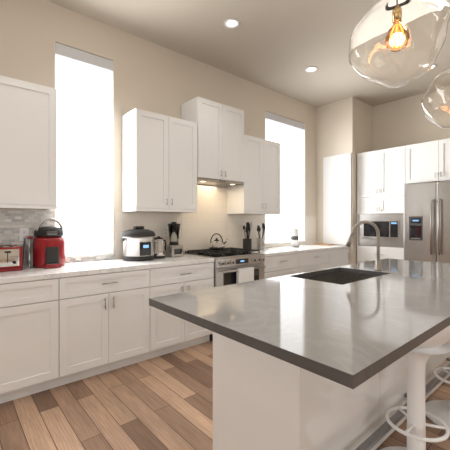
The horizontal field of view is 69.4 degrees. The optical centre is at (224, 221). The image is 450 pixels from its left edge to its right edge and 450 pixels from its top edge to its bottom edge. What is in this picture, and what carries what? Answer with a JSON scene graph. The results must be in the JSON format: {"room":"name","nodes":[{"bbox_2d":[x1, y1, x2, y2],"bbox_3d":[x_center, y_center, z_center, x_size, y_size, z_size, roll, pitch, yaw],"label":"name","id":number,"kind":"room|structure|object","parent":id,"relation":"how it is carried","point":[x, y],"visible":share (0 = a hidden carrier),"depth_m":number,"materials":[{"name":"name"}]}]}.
{"room":"kitchen","nodes":[
{"label":"kitchen","id":0,"kind":"room"},
{"bbox_2d":[0,0,315,261],"bbox_3d":[-1.689,-0.375,3.075,8.630,3.350,0.150,0,0,-41],"label":"wall","id":1,"kind":"structure","parent":0,"point":[152,77],"depth_m":3.54,"materials":[{"name":"beige paint"}]},
{"bbox_2d":[0,75,56,209],"bbox_3d":[-1.930,-0.620,2.526,1.069,1.020,0.364,0,0,-41],"label":"upper cabinet","id":2,"kind":"object","parent":1,"relation":"attached to","point":[28,145],"visible":1,"depth_m":2.62,"materials":[{"name":"white wood"}]},
{"bbox_2d":[55,42,113,257],"bbox_3d":[-1.414,-0.680,3.269,0.560,2.040,0.123,0,0,-41],"label":"window","id":3,"kind":"structure","parent":1,"relation":"in","point":[84,88],"depth_m":3.27,"materials":[{"name":"white glass"}]},
{"bbox_2d":[0,184,315,265],"bbox_3d":[-0.407,-0.046,4.064,5.345,0.871,0.008,0,0,-41],"label":"tile backsplash","id":4,"kind":"structure","parent":1,"relation":"attached to","point":[205,222],"depth_m":4.04,"materials":[{"name":"tile"}]},
{"bbox_2d":[20,228,28,240],"bbox_3d":[-1.779,0.113,2.881,0.070,0.115,0.006,0,0,-41],"label":"electrical outlet plate","id":5,"kind":"object","parent":4,"relation":"attached to","point":[24,232],"depth_m":2.88,"materials":[{"name":"white plastic"}]},
{"bbox_2d":[163,227,168,236],"bbox_3d":[-0.693,0.113,3.810,0.070,0.115,0.006,0,0,-41],"label":"electrical outlet plate","id":6,"kind":"object","parent":4,"relation":"attached to","point":[165,229],"depth_m":3.80,"materials":[{"name":"white plastic"}]},
{"bbox_2d":[122,108,196,212],"bbox_3d":[-0.700,-0.620,3.578,0.747,1.020,0.364,0,0,-41],"label":"upper cabinet","id":7,"kind":"object","parent":1,"relation":"attached to","point":[159,162],"visible":1,"depth_m":3.42,"materials":[{"name":"white wood"}]},
{"bbox_2d":[181,97,243,181],"bbox_3d":[-0.133,-0.970,4.056,0.729,0.920,0.374,0,0,-41],"label":"upper cabinet","id":8,"kind":"object","parent":1,"relation":"attached to","point":[220,141],"visible":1,"depth_m":3.90,"materials":[{"name":"white wood"}]},
{"bbox_2d":[197,178,243,186],"bbox_3d":[-0.142,-0.492,4.067,0.720,0.030,0.346,0,0,-41],"label":"hood insert","id":9,"kind":"object","parent":8,"relation":"attached to","point":[205,181],"visible":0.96,"depth_m":4.03,"materials":[{"name":"silver metal"}]},
{"bbox_2d":[227,134,279,214],"bbox_3d":[0.419,-0.620,4.535,0.727,1.020,0.364,0,0,-41],"label":"upper cabinet","id":10,"kind":"object","parent":1,"relation":"attached to","point":[257,191],"visible":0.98,"depth_m":4.38,"materials":[{"name":"white wood"}]},
{"bbox_2d":[265,111,305,243],"bbox_3d":[0.968,-0.680,5.307,1.010,2.040,0.123,0,0,-41],"label":"window","id":11,"kind":"structure","parent":1,"relation":"in","point":[288,134],"depth_m":5.38,"materials":[{"name":"white glass"}]},
{"bbox_2d":[0,341,449,449],"bbox_3d":[0.973,1.350,0.516,9.650,0.100,7.500,0,0,-41],"label":"floor","id":12,"kind":"structure","parent":0,"point":[163,402],"depth_m":2.22,"materials":[{"name":"brown wood"}]},
{"bbox_2d":[0,277,71,403],"bbox_3d":[-1.827,0.866,2.442,1.035,0.868,0.626,0,0,-41],"label":"base cabinet","id":13,"kind":"object","parent":12,"relation":"on","point":[55,332],"depth_m":2.40,"materials":[{"name":"white wood"}]},
{"bbox_2d":[72,268,159,381],"bbox_3d":[-1.188,0.866,2.989,0.891,0.868,0.626,0,0,-41],"label":"base cabinet","id":14,"kind":"object","parent":12,"relation":"on","point":[115,325],"depth_m":2.78,"materials":[{"name":"white wood"}]},
{"bbox_2d":[0,244,349,283],"bbox_3d":[-0.195,0.410,3.833,5.366,0.040,0.632,0,0,-41],"label":"countertop","id":15,"kind":"structure","parent":14,"relation":"on","point":[71,269],"depth_m":2.98,"materials":[{"name":"white stone"}]},
{"bbox_2d":[0,245,22,271],"bbox_3d":[-1.788,0.293,2.644,0.208,0.192,0.322,0,0,-41],"label":"toaster","id":16,"kind":"object","parent":15,"relation":"on","point":[11,257],"visible":1,"depth_m":2.56,"materials":[{"name":"red metal"}]},
{"bbox_2d":[25,218,64,267],"bbox_3d":[-1.559,0.176,2.846,0.302,0.425,0.300,0,0,-41],"label":"pod coffee maker","id":17,"kind":"object","parent":15,"relation":"on","point":[45,247],"visible":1,"depth_m":2.77,"materials":[{"name":"red plastic"}]},
{"bbox_2d":[120,226,155,260],"bbox_3d":[-0.893,0.216,3.368,0.370,0.345,0.336,0,0,-41],"label":"pressure cooker","id":18,"kind":"object","parent":15,"relation":"on","point":[138,243],"visible":1,"depth_m":3.23,"materials":[{"name":"silver metal"}]},
{"bbox_2d":[154,236,166,258],"bbox_3d":[-0.703,0.271,3.544,0.198,0.236,0.144,0,0,-41],"label":"electric kettle","id":19,"kind":"object","parent":15,"relation":"on","point":[159,248],"visible":0.83,"depth_m":3.48,"materials":[{"name":"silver metal"}]},
{"bbox_2d":[165,222,182,256],"bbox_3d":[-0.567,0.193,3.711,0.192,0.391,0.173,0,0,-41],"label":"blender","id":20,"kind":"object","parent":15,"relation":"on","point":[174,248],"visible":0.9,"depth_m":3.65,"materials":[{"name":"silver metal"}]},
{"bbox_2d":[243,222,251,248],"bbox_3d":[0.300,0.196,4.464,0.120,0.386,0.134,0,0,-41],"label":"utensil crock","id":21,"kind":"object","parent":15,"relation":"on","point":[247,242],"visible":0.79,"depth_m":4.43,"materials":[{"name":"black metal"}]},
{"bbox_2d":[257,223,265,249],"bbox_3d":[0.517,0.203,4.629,0.125,0.371,0.136,0,0,-41],"label":"utensil crock","id":22,"kind":"object","parent":15,"relation":"on","point":[260,243],"visible":1,"depth_m":4.59,"materials":[{"name":"grey"}]},
{"bbox_2d":[290,226,299,246],"bbox_3d":[1.092,0.224,5.092,0.150,0.330,0.150,0,0,-41],"label":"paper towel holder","id":23,"kind":"object","parent":15,"relation":"on","point":[294,237],"visible":1,"depth_m":5.04,"materials":[{"name":"white metal"}]},
{"bbox_2d":[314,243,333,244],"bbox_3d":[1.692,0.380,5.553,0.190,0.018,0.280,0,0,-41],"label":"cutting board","id":24,"kind":"object","parent":15,"relation":"on","point":[322,244],"visible":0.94,"depth_m":5.53,"materials":[{"name":"brown wood"}]},
{"bbox_2d":[160,262,213,355],"bbox_3d":[-0.631,0.866,3.465,0.819,0.868,0.626,0,0,-41],"label":"base cabinet","id":25,"kind":"object","parent":12,"relation":"on","point":[176,333],"depth_m":3.24,"materials":[{"name":"white wood"}]},
{"bbox_2d":[183,247,265,341],"bbox_3d":[0.010,0.822,3.934,0.760,0.957,0.713,0,0,-41],"label":"range","id":26,"kind":"object","parent":12,"relation":"on","point":[235,265],"visible":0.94,"depth_m":3.68,"materials":[{"name":"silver metal"}]},
{"bbox_2d":[209,233,227,249],"bbox_3d":[-0.094,0.241,4.056,0.200,0.202,0.232,0,0,-41],"label":"kettle","id":27,"kind":"object","parent":26,"relation":"on","point":[216,244],"visible":1,"depth_m":4.01,"materials":[{"name":"silver metal"}]},
{"bbox_2d":[264,253,299,278],"bbox_3d":[0.548,0.866,4.474,0.751,0.868,0.626,0,0,-41],"label":"base cabinet","id":28,"kind":"object","parent":12,"relation":"on","point":[280,265],"depth_m":4.22,"materials":[{"name":"white wood"}]},
{"bbox_2d":[300,250,331,272],"bbox_3d":[1.142,0.866,4.981,0.811,0.868,0.626,0,0,-41],"label":"base cabinet","id":29,"kind":"object","parent":12,"relation":"on","point":[310,261],"depth_m":4.72,"materials":[{"name":"white wood"}]},
{"bbox_2d":[210,330,449,449],"bbox_3d":[1.082,0.853,2.197,2.221,0.895,0.943,0,0,-41],"label":"kitchen island","id":30,"kind":"object","parent":12,"relation":"on","point":[260,402],"depth_m":1.62,"materials":[{"name":"white wood"}]},
{"bbox_2d":[149,258,449,389],"bbox_3d":[0.979,0.387,2.045,2.655,0.034,1.044,0,0,-41],"label":"island countertop","id":31,"kind":"structure","parent":30,"relation":"on","point":[346,334],"depth_m":1.31,"materials":[{"name":"grey stone"}]},
{"bbox_2d":[303,271,376,284],"bbox_3d":[0.816,0.563,2.285,0.682,0.314,0.415,0,0,-41],"label":"sink basin","id":32,"kind":"object","parent":31,"relation":"in","point":[341,278],"visible":0.06,"depth_m":2.57,"materials":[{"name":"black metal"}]},
{"bbox_2d":[346,220,382,269],"bbox_3d":[1.078,0.178,2.510,0.239,0.382,0.194,0,0,-41],"label":"gooseneck faucet","id":33,"kind":"object","parent":31,"relation":"on","point":[378,263],"visible":1,"depth_m":2.50,"materials":[{"name":"silver metal"}]},
{"bbox_2d":[355,357,449,449],"bbox_3d":[1.196,1.120,2.074,2.005,0.026,0.084,0,0,-41],"label":"baseboard","id":34,"kind":"structure","parent":30,"relation":"attached to","point":[371,441],"depth_m":1.78,"materials":[{"name":"grey metal"}]},
{"bbox_2d":[332,248,349,267],"bbox_3d":[1.622,0.866,5.393,0.576,0.868,0.626,0,0,-41],"label":"base cabinet","id":35,"kind":"object","parent":12,"relation":"on","point":[340,257],"depth_m":5.18,"materials":[{"name":"white wood"}]},
{"bbox_2d":[357,138,449,262],"bbox_3d":[2.921,0.085,4.933,0.639,2.430,1.620,0,0,-41],"label":"cabinet tower","id":36,"kind":"object","parent":12,"relation":"on","point":[384,176],"visible":0.6,"depth_m":4.94,"materials":[{"name":"white wood"}]},
{"bbox_2d":[358,213,403,247],"bbox_3d":[2.618,0.128,5.253,0.633,0.509,0.699,0,0,-41],"label":"built-in microwave","id":37,"kind":"object","parent":36,"relation":"in","point":[390,227],"visible":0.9,"depth_m":5.03,"materials":[{"name":"silver metal"}]},
{"bbox_2d":[380,325,449,449],"bbox_3d":[0.981,0.865,1.668,0.410,0.870,0.410,0,0,-41],"label":"bar stool","id":38,"kind":"object","parent":12,"relation":"on","point":[414,432],"visible":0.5,"depth_m":1.63,"materials":[{"name":"white plastic"}]},
{"bbox_2d":[404,181,449,263],"bbox_3d":[3.100,0.375,4.612,0.733,1.850,0.832,0,0,-41],"label":"refrigerator","id":39,"kind":"object","parent":12,"relation":"on","point":[426,222],"visible":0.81,"depth_m":4.50,"materials":[{"name":"silver metal"}]},
{"bbox_2d":[426,367,449,429],"bbox_3d":[1.551,0.865,2.156,0.409,0.870,0.409,0,0,-41],"label":"bar stool","id":40,"kind":"object","parent":12,"relation":"on","point":[440,409],"visible":0.46,"depth_m":2.20,"materials":[{"name":"white"}]},
{"bbox_2d":[46,0,449,107],"bbox_3d":[0.973,-2.110,0.516,9.650,0.120,7.500,0,0,-41],"label":"ceiling","id":41,"kind":"structure","parent":0,"point":[279,46],"depth_m":3.61,"materials":[{"name":"beige paint"}]},
{"bbox_2d":[224,18,239,27],"bbox_3d":[0.070,-2.046,3.349,0.164,0.008,0.164,0,0,-41],"label":"recessed light","id":42,"kind":"object","parent":41,"relation":"in","point":[231,23],"visible":1,"depth_m":3.35,"materials":[{"name":"white plastic"}]},
{"bbox_2d":[305,66,317,71],"bbox_3d":[1.155,-2.046,4.357,0.164,0.008,0.164,0,0,-41],"label":"recessed light","id":43,"kind":"object","parent":41,"relation":"in","point":[311,69],"visible":1,"depth_m":4.35,"materials":[{"name":"white plastic"}]},
{"bbox_2d":[348,0,449,87],"bbox_3d":[0.841,-1.360,1.591,0.413,1.379,0.445,0,0,-41],"label":"pendant light","id":44,"kind":"object","parent":41,"relation":"hanging from","point":[395,43],"visible":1,"depth_m":1.46,"materials":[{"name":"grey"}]},
{"bbox_2d":[421,67,449,127],"bbox_3d":[1.615,-1.358,2.256,0.423,1.382,0.424,0,0,-41],"label":"pendant light","id":45,"kind":"object","parent":41,"relation":"hanging from","point":[435,102],"visible":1,"depth_m":2.22,"materials":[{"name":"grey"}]},
{"bbox_2d":[316,96,372,264],"bbox_3d":[2.142,-0.375,5.904,0.870,3.350,0.830,0,0,-41],"label":"wall","id":46,"kind":"structure","parent":0,"point":[344,126],"depth_m":5.53,"materials":[{"name":"beige paint"}]},
{"bbox_2d":[323,153,350,244],"bbox_3d":[1.893,-0.376,5.508,0.017,1.508,0.510,0,0,-41],"label":"end panel","id":47,"kind":"object","parent":46,"relation":"attached to","point":[336,199],"visible":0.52,"depth_m":5.49,"materials":[{"name":"white wood"}]},
{"bbox_2d":[373,92,449,150],"bbox_3d":[4.853,-0.375,3.288,0.150,3.350,6.670,0,0,-41],"label":"wall","id":48,"kind":"structure","parent":0,"point":[401,122],"depth_m":5.39,"materials":[{"name":"beige paint"}]}
]}

